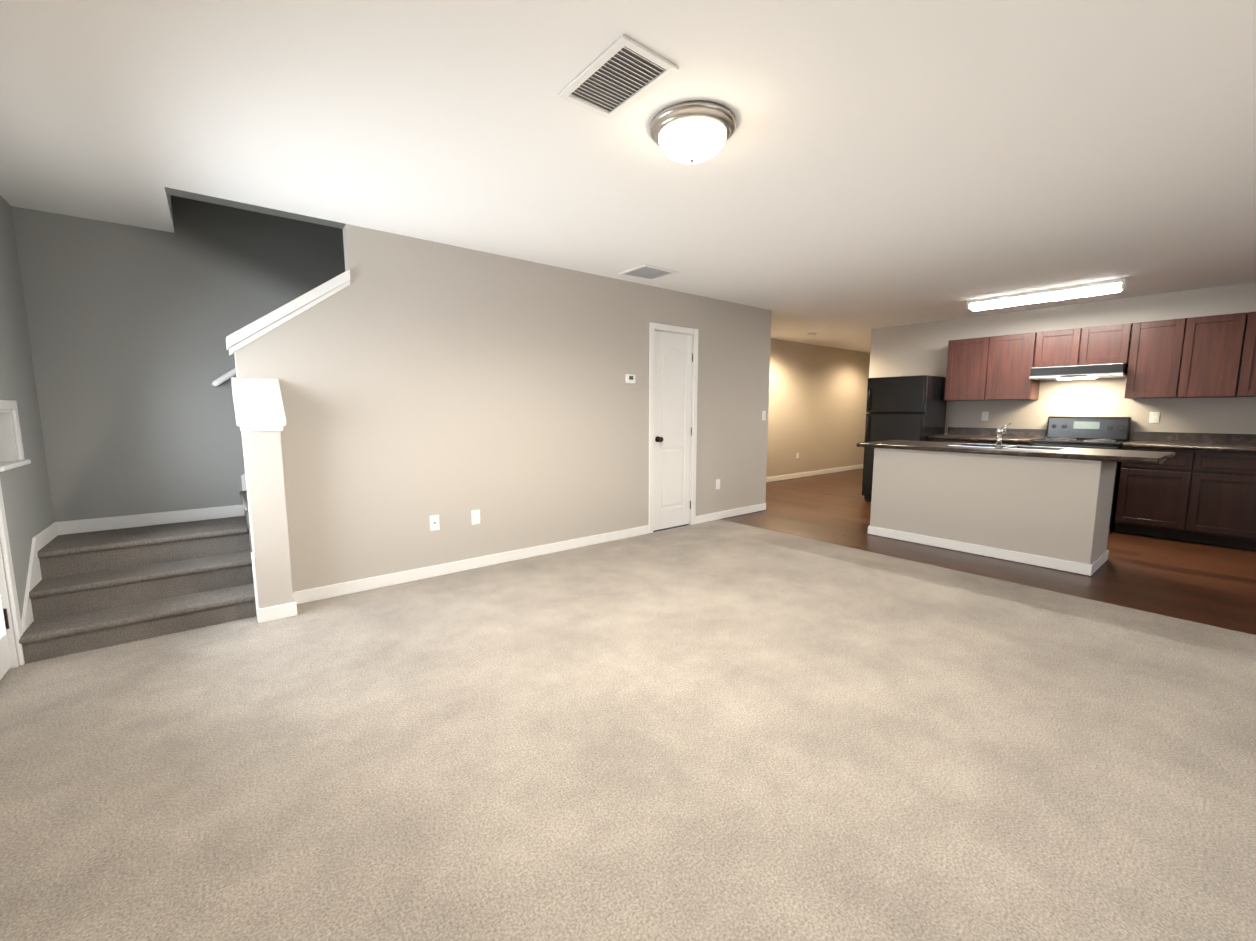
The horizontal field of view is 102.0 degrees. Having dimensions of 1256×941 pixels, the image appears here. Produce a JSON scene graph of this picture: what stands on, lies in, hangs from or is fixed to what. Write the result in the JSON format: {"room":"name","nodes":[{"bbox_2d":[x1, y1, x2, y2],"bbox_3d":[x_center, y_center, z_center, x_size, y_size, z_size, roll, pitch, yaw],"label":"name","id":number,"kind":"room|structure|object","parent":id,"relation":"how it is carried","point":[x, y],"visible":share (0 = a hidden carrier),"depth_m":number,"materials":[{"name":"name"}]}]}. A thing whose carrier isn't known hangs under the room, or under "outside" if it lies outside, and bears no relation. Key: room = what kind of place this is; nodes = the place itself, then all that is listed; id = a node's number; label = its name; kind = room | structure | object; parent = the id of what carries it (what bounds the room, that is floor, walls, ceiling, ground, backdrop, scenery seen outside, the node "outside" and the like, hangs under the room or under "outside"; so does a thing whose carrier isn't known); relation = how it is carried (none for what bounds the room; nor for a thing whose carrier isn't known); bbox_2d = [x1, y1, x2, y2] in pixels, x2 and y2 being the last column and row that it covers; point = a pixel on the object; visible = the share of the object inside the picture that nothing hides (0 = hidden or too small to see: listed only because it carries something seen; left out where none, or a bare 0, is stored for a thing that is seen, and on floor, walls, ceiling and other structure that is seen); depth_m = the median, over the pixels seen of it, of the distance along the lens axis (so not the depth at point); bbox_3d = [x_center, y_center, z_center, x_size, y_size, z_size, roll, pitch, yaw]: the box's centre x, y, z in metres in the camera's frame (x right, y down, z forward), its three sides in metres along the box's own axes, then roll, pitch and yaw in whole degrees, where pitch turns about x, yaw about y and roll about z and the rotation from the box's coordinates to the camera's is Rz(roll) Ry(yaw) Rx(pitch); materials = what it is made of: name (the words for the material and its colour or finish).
{"room":"empty living room","nodes":[
{"label":"empty living room","id":0,"kind":"room"},
{"bbox_2d":[0,195,53,664],"bbox_3d":[-1.440,-0.010,0.331,0.150,2.440,7.390,-5,9,-39],"label":"wall","id":1,"kind":"structure","parent":0,"point":[26,494],"depth_m":2.85,"materials":[{"name":"grey paint"}]},
{"bbox_2d":[0,592,11,679],"bbox_3d":[-2.728,-0.021,2.056,0.127,2.030,0.820,-5,9,-39],"label":"entry door","id":2,"kind":"structure","parent":1,"relation":"in","point":[5,662],"depth_m":2.41,"materials":[{"name":"white wood"}]},
{"bbox_2d":[0,482,24,667],"bbox_3d":[-2.768,-0.044,2.017,0.136,2.110,0.950,-5,9,-39],"label":"door frame","id":3,"kind":"structure","parent":1,"relation":"attached to","point":[11,593],"depth_m":2.46,"materials":[{"name":"white wood"}]},
{"bbox_2d":[0,400,30,471],"bbox_3d":[-3.188,-0.182,2.559,0.130,0.344,0.470,-5,9,-39],"label":"trim","id":4,"kind":"structure","parent":1,"relation":"attached to","point":[10,458],"depth_m":2.69,"materials":[{"name":"white wood"}]},
{"bbox_2d":[19,516,256,663],"bbox_3d":[-2.936,0.650,3.161,0.960,0.460,1.020,-5,9,-39],"label":"stair","id":5,"kind":"structure","parent":0,"point":[94,590],"depth_m":2.97,"materials":[{"name":"carpet"}]},
{"bbox_2d":[239,491,251,551],"bbox_3d":[-0.669,-0.715,4.988,5.090,2.740,0.800,-5,9,-39],"label":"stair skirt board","id":6,"kind":"structure","parent":5,"relation":"on","point":[243,496],"depth_m":3.39,"materials":[{"name":"wood"}]},
{"bbox_2d":[11,195,344,521],"bbox_3d":[-1.324,-1.001,5.016,6.270,3.300,0.120,-5,9,-39],"label":"wall","id":7,"kind":"structure","parent":0,"point":[131,329],"depth_m":3.43,"materials":[{"name":"paint"}]},
{"bbox_2d":[212,367,235,386],"bbox_3d":[-1.826,-1.800,4.379,2.894,2.211,0.086,-5,9,-39],"label":"handrail","id":8,"kind":"object","parent":7,"relation":"attached to","point":[217,382],"visible":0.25,"depth_m":3.62,"materials":[{"name":"white wood"}]},
{"bbox_2d":[241,474,246,490],"bbox_3d":[-1.714,-1.053,4.607,3.000,2.580,0.013,-5,9,-39],"label":"skirt","id":9,"kind":"object","parent":7,"relation":"attached to","point":[243,478],"visible":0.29,"depth_m":3.80,"materials":[{"name":"white wood"}]},
{"bbox_2d":[164,187,771,608],"bbox_3d":[-0.353,-0.938,4.487,5.430,3.300,0.330,-5,9,-39],"label":"wall","id":10,"kind":"structure","parent":0,"point":[422,381],"depth_m":3.88,"materials":[{"name":"grey paint"}]},
{"bbox_2d":[231,377,285,430],"bbox_3d":[-2.164,-0.391,2.980,0.230,0.310,0.240,-5,9,-39],"label":"trim","id":11,"kind":"structure","parent":10,"relation":"on","point":[258,404],"depth_m":2.96,"materials":[{"name":"white wood"}]},
{"bbox_2d":[226,269,349,355],"bbox_3d":[-2.112,-0.999,3.183,0.665,0.581,0.164,-5,9,-39],"label":"trim","id":12,"kind":"structure","parent":10,"relation":"on","point":[336,284],"depth_m":3.11,"materials":[{"name":"white wood"}]},
{"bbox_2d":[429,515,439,530],"bbox_3d":[-1.447,0.392,3.806,0.072,0.116,0.008,-5,9,-39],"label":"electrical outlet plate","id":13,"kind":"object","parent":10,"relation":"attached to","point":[434,519],"depth_m":3.80,"materials":[{"name":"white plastic"}]},
{"bbox_2d":[471,509,480,524],"bbox_3d":[-1.198,0.368,4.006,0.072,0.116,0.009,-5,9,-39],"label":"electrical outlet plate","id":14,"kind":"object","parent":10,"relation":"attached to","point":[475,514],"depth_m":4.00,"materials":[{"name":"white plastic"}]},
{"bbox_2d":[625,374,634,383],"bbox_3d":[0.024,-0.872,4.843,0.110,0.085,0.025,-5,9,-39],"label":"thermostat","id":15,"kind":"object","parent":10,"relation":"attached to","point":[630,378],"visible":0.98,"depth_m":4.83,"materials":[{"name":"white plastic"}]},
{"bbox_2d":[653,331,692,530],"bbox_3d":[0.480,-0.397,5.274,0.550,2.015,0.118,-5,9,-39],"label":"closet door","id":16,"kind":"structure","parent":10,"relation":"in","point":[673,357],"depth_m":5.28,"materials":[{"name":"white wood"}]},
{"bbox_2d":[648,322,697,532],"bbox_3d":[0.438,-0.430,5.317,0.680,2.095,0.136,-5,9,-39],"label":"trim","id":17,"kind":"structure","parent":10,"relation":"attached to","point":[653,327],"depth_m":5.18,"materials":[{"name":"white wood"}]},
{"bbox_2d":[716,479,719,488],"bbox_3d":[1.026,0.156,5.792,0.072,0.116,0.009,-5,9,-39],"label":"electrical outlet plate","id":18,"kind":"object","parent":10,"relation":"attached to","point":[717,480],"depth_m":5.79,"materials":[{"name":"white plastic"}]},
{"bbox_2d":[762,411,765,419],"bbox_3d":[1.666,-0.670,6.211,0.072,0.116,0.016,-5,9,-39],"label":"switch plate","id":19,"kind":"object","parent":10,"relation":"attached to","point":[763,415],"visible":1,"depth_m":6.18,"materials":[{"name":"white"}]},
{"bbox_2d":[0,519,1255,940],"bbox_3d":[0.947,1.112,1.736,5.390,0.120,6.350,-5,9,-39],"label":"floor carpet","id":20,"kind":"object","parent":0,"point":[718,729],"visible":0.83,"depth_m":1.81,"materials":[{"name":"beige carpet"}]},
{"bbox_2d":[0,0,1255,352],"bbox_3d":[3.429,-2.205,4.392,13.060,0.960,7.940,-5,9,-39],"label":"ceiling","id":21,"kind":"structure","parent":0,"point":[862,174],"depth_m":2.23,"materials":[{"name":"white paint"}]},
{"bbox_2d":[558,34,678,119],"bbox_3d":[-0.044,-1.413,1.852,0.250,0.011,0.400,-5,9,-39],"label":"ceiling vent","id":22,"kind":"object","parent":21,"relation":"in","point":[619,75],"visible":0.98,"depth_m":1.83,"materials":[{"name":"white metal"}]},
{"bbox_2d":[619,264,677,280],"bbox_3d":[0.177,-1.720,4.431,0.380,0.011,0.360,-5,9,-39],"label":"ceiling vent","id":23,"kind":"object","parent":21,"relation":"in","point":[648,272],"visible":0.98,"depth_m":4.42,"materials":[{"name":"white metal"}]},
{"bbox_2d":[650,101,735,163],"bbox_3d":[0.272,-1.380,2.152,0.360,0.147,0.360,-5,9,-39],"label":"ceiling light","id":24,"kind":"object","parent":21,"relation":"attached to","point":[692,132],"visible":1,"depth_m":2.05,"materials":[{"name":"white glass"}]},
{"bbox_2d":[967,278,1127,310],"bbox_3d":[4.175,-1.766,5.149,0.160,0.089,1.250,-5,9,-39],"label":"fluorescent light fixture","id":25,"kind":"object","parent":21,"relation":"attached to","point":[1074,290],"visible":1,"depth_m":5.04,"materials":[{"name":"white plastic"}]},
{"bbox_2d":[766,339,869,477],"bbox_3d":[3.361,-1.105,9.532,6.910,2.440,0.120,-5,9,-39],"label":"wall","id":26,"kind":"structure","parent":0,"point":[817,412],"depth_m":9.57,"materials":[{"name":"beige paint"}]},
{"bbox_2d":[721,468,1255,634],"bbox_3d":[5.524,0.555,6.428,7.670,0.117,7.940,-5,9,-39],"label":"floor","id":27,"kind":"structure","parent":0,"point":[1211,585],"depth_m":4.23,"materials":[{"name":"brown wood"}]},
{"bbox_2d":[862,375,946,500],"bbox_3d":[3.729,-0.409,6.897,0.811,1.680,0.720,-5,9,-39],"label":"fridge","id":28,"kind":"object","parent":27,"relation":"on","point":[911,408],"visible":0.67,"depth_m":6.62,"materials":[{"name":"black metal"}]},
{"bbox_2d":[930,439,967,442],"bbox_3d":[4.259,0.041,6.501,0.626,0.880,0.581,-5,9,-39],"label":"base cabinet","id":29,"kind":"object","parent":27,"relation":"on","point":[933,440],"depth_m":6.28,"materials":[{"name":"brown wood"}]},
{"bbox_2d":[928,435,1035,442],"bbox_3d":[4.398,-0.394,6.266,0.638,0.040,1.040,-5,9,-39],"label":"countertop","id":30,"kind":"structure","parent":29,"relation":"on","point":[971,438],"depth_m":6.12,"materials":[{"name":"grey stone"}]},
{"bbox_2d":[868,447,1116,575],"bbox_3d":[3.242,0.259,4.676,0.703,0.880,1.706,-5,9,-39],"label":"kitchen island","id":31,"kind":"object","parent":27,"relation":"on","point":[1046,507],"depth_m":4.28,"materials":[{"name":"grey paint"}]},
{"bbox_2d":[857,440,1172,462],"bbox_3d":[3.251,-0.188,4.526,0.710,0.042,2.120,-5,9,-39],"label":"island countertop","id":32,"kind":"structure","parent":31,"relation":"on","point":[894,445],"depth_m":4.08,"materials":[{"name":"grey stone"}]},
{"bbox_2d":[977,439,1036,445],"bbox_3d":[4.547,0.083,6.146,0.626,0.880,0.581,-5,9,-39],"label":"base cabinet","id":33,"kind":"object","parent":27,"relation":"on","point":[1024,444],"depth_m":5.80,"materials":[{"name":"brown wood"}]},
{"bbox_2d":[1032,416,1131,529],"bbox_3d":[4.925,0.002,5.582,0.696,1.175,0.708,-5,9,-39],"label":"range","id":34,"kind":"object","parent":27,"relation":"on","point":[1091,432],"visible":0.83,"depth_m":5.55,"materials":[{"name":"black metal"}]},
{"bbox_2d":[1115,447,1183,538],"bbox_3d":[5.374,0.204,5.132,0.626,0.880,0.548,-5,9,-39],"label":"base cabinet","id":35,"kind":"object","parent":27,"relation":"on","point":[1146,499],"depth_m":4.99,"materials":[{"name":"brown wood"}]},
{"bbox_2d":[1172,451,1255,549],"bbox_3d":[5.661,0.246,4.779,0.626,0.880,0.610,-5,9,-39],"label":"base cabinet","id":36,"kind":"object","parent":27,"relation":"on","point":[1199,488],"depth_m":4.65,"materials":[{"name":"brown wood"}]},
{"bbox_2d":[1124,439,1255,450],"bbox_3d":[5.810,-0.188,4.532,0.638,0.040,1.950,-5,9,-39],"label":"countertop","id":37,"kind":"structure","parent":36,"relation":"on","point":[1136,442],"depth_m":4.81,"materials":[{"name":"grey stone"}]},
{"bbox_2d":[1252,535,1255,550],"bbox_3d":[5.968,0.291,4.402,0.626,0.880,0.610,-5,9,-39],"label":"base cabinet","id":38,"kind":"object","parent":27,"relation":"on","point":[1253,536],"depth_m":4.55,"materials":[{"name":"brown wood"}]},
{"bbox_2d":[869,282,1255,440],"bbox_3d":[5.638,-0.602,5.308,0.120,2.440,6.280,-5,9,-39],"label":"wall","id":39,"kind":"structure","parent":0,"point":[912,349],"depth_m":5.79,"materials":[{"name":"grey paint"}]},
{"bbox_2d":[944,338,979,399],"bbox_3d":[4.372,-1.270,6.428,0.346,0.760,0.514,-5,9,-39],"label":"upper cabinet","id":40,"kind":"object","parent":39,"relation":"attached to","point":[963,358],"depth_m":6.38,"materials":[{"name":"brown wood"}]},
{"bbox_2d":[981,412,988,420],"bbox_3d":[4.575,-0.696,6.515,0.009,0.116,0.072,-5,9,-39],"label":"electrical outlet plate","id":41,"kind":"object","parent":39,"relation":"attached to","point":[984,414],"depth_m":6.51,"materials":[{"name":"white plastic"}]},
{"bbox_2d":[976,332,1043,399],"bbox_3d":[4.635,-1.231,6.105,0.346,0.760,0.583,-5,9,-39],"label":"upper cabinet","id":42,"kind":"object","parent":39,"relation":"attached to","point":[1006,361],"depth_m":6.01,"materials":[{"name":"brown wood"}]},
{"bbox_2d":[1029,363,1127,379],"bbox_3d":[4.963,-1.078,5.595,0.495,0.128,0.770,-5,9,-39],"label":"range hood","id":43,"kind":"object","parent":42,"relation":"attached to","point":[1116,370],"visible":0.9,"depth_m":5.44,"materials":[{"name":"black"}]},
{"bbox_2d":[1040,329,1071,366],"bbox_3d":[4.920,-1.366,5.735,0.346,0.405,0.453,-5,9,-39],"label":"upper cabinet","id":44,"kind":"object","parent":39,"relation":"attached to","point":[1056,342],"depth_m":5.66,"materials":[{"name":"brown wood"}]},
{"bbox_2d":[1068,323,1131,365],"bbox_3d":[5.123,-1.336,5.485,0.346,0.405,0.453,-5,9,-39],"label":"upper cabinet","id":45,"kind":"object","parent":39,"relation":"attached to","point":[1109,344],"depth_m":5.37,"materials":[{"name":"brown wood"}]},
{"bbox_2d":[948,427,1255,442],"bbox_3d":[5.488,-0.363,5.408,0.020,0.100,3.740,-5,9,-39],"label":"backsplash","id":46,"kind":"structure","parent":39,"relation":"attached to","point":[1153,437],"depth_m":5.30,"materials":[{"name":"grey stone"}]},
{"bbox_2d":[1124,319,1175,398],"bbox_3d":[5.384,-1.122,5.186,0.346,0.760,0.507,-5,9,-39],"label":"upper cabinet","id":47,"kind":"object","parent":39,"relation":"attached to","point":[1147,372],"depth_m":5.11,"materials":[{"name":"brown wood"}]},
{"bbox_2d":[1149,412,1159,422],"bbox_3d":[5.531,-0.556,5.342,0.009,0.116,0.072,-5,9,-39],"label":"electrical outlet plate","id":48,"kind":"object","parent":39,"relation":"attached to","point":[1154,416],"depth_m":5.34,"materials":[{"name":"white plastic"}]},
{"bbox_2d":[1164,314,1231,397],"bbox_3d":[5.621,-1.087,4.895,0.346,0.760,0.507,-5,9,-39],"label":"upper cabinet","id":49,"kind":"object","parent":39,"relation":"attached to","point":[1213,356],"depth_m":4.85,"materials":[{"name":"brown wood"}]},
{"bbox_2d":[1224,312,1255,397],"bbox_3d":[5.883,-1.049,4.574,0.346,0.760,0.593,-5,9,-39],"label":"upper cabinet","id":50,"kind":"object","parent":39,"relation":"attached to","point":[1240,374],"depth_m":4.64,"materials":[{"name":"brown wood"}]},
{"bbox_3d":[4.216,0.002,0.232,8.760,2.440,0.120,-5,9,-39],"label":"wall","id":51,"kind":"structure","parent":0,"visible":0},
{"bbox_2d":[21,522,60,632],"bbox_3d":[-3.324,0.640,2.883,0.013,0.545,0.960,-5,9,-39],"label":"baseboard","id":52,"kind":"structure","parent":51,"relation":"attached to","point":[43,538],"depth_m":2.79,"materials":[{"name":"white wood"}]},
{"bbox_2d":[61,505,244,534],"bbox_3d":[-3.241,0.332,3.527,0.930,0.085,0.013,-5,9,-39],"label":"baseboard","id":53,"kind":"structure","parent":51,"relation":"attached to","point":[149,519],"depth_m":3.48,"materials":[{"name":"white wood"}]},
{"bbox_2d":[285,525,648,607],"bbox_3d":[-0.980,0.712,4.223,3.060,0.085,0.013,-5,9,-39],"label":"baseboard","id":54,"kind":"structure","parent":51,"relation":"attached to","point":[313,594],"depth_m":3.90,"materials":[{"name":"white wood"}]},
{"bbox_2d":[695,503,765,523],"bbox_3d":[1.241,0.500,6.008,1.293,0.085,0.016,-5,9,-39],"label":"baseboard","id":55,"kind":"structure","parent":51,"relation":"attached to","point":[760,507],"depth_m":5.95,"materials":[{"name":"white wood"}]},
{"bbox_2d":[766,464,862,482],"bbox_3d":[3.403,0.070,9.620,6.670,0.085,0.013,-5,9,-39],"label":"baseboard","id":56,"kind":"structure","parent":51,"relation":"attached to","point":[798,475],"depth_m":9.69,"materials":[{"name":"white wood"}]}
]}

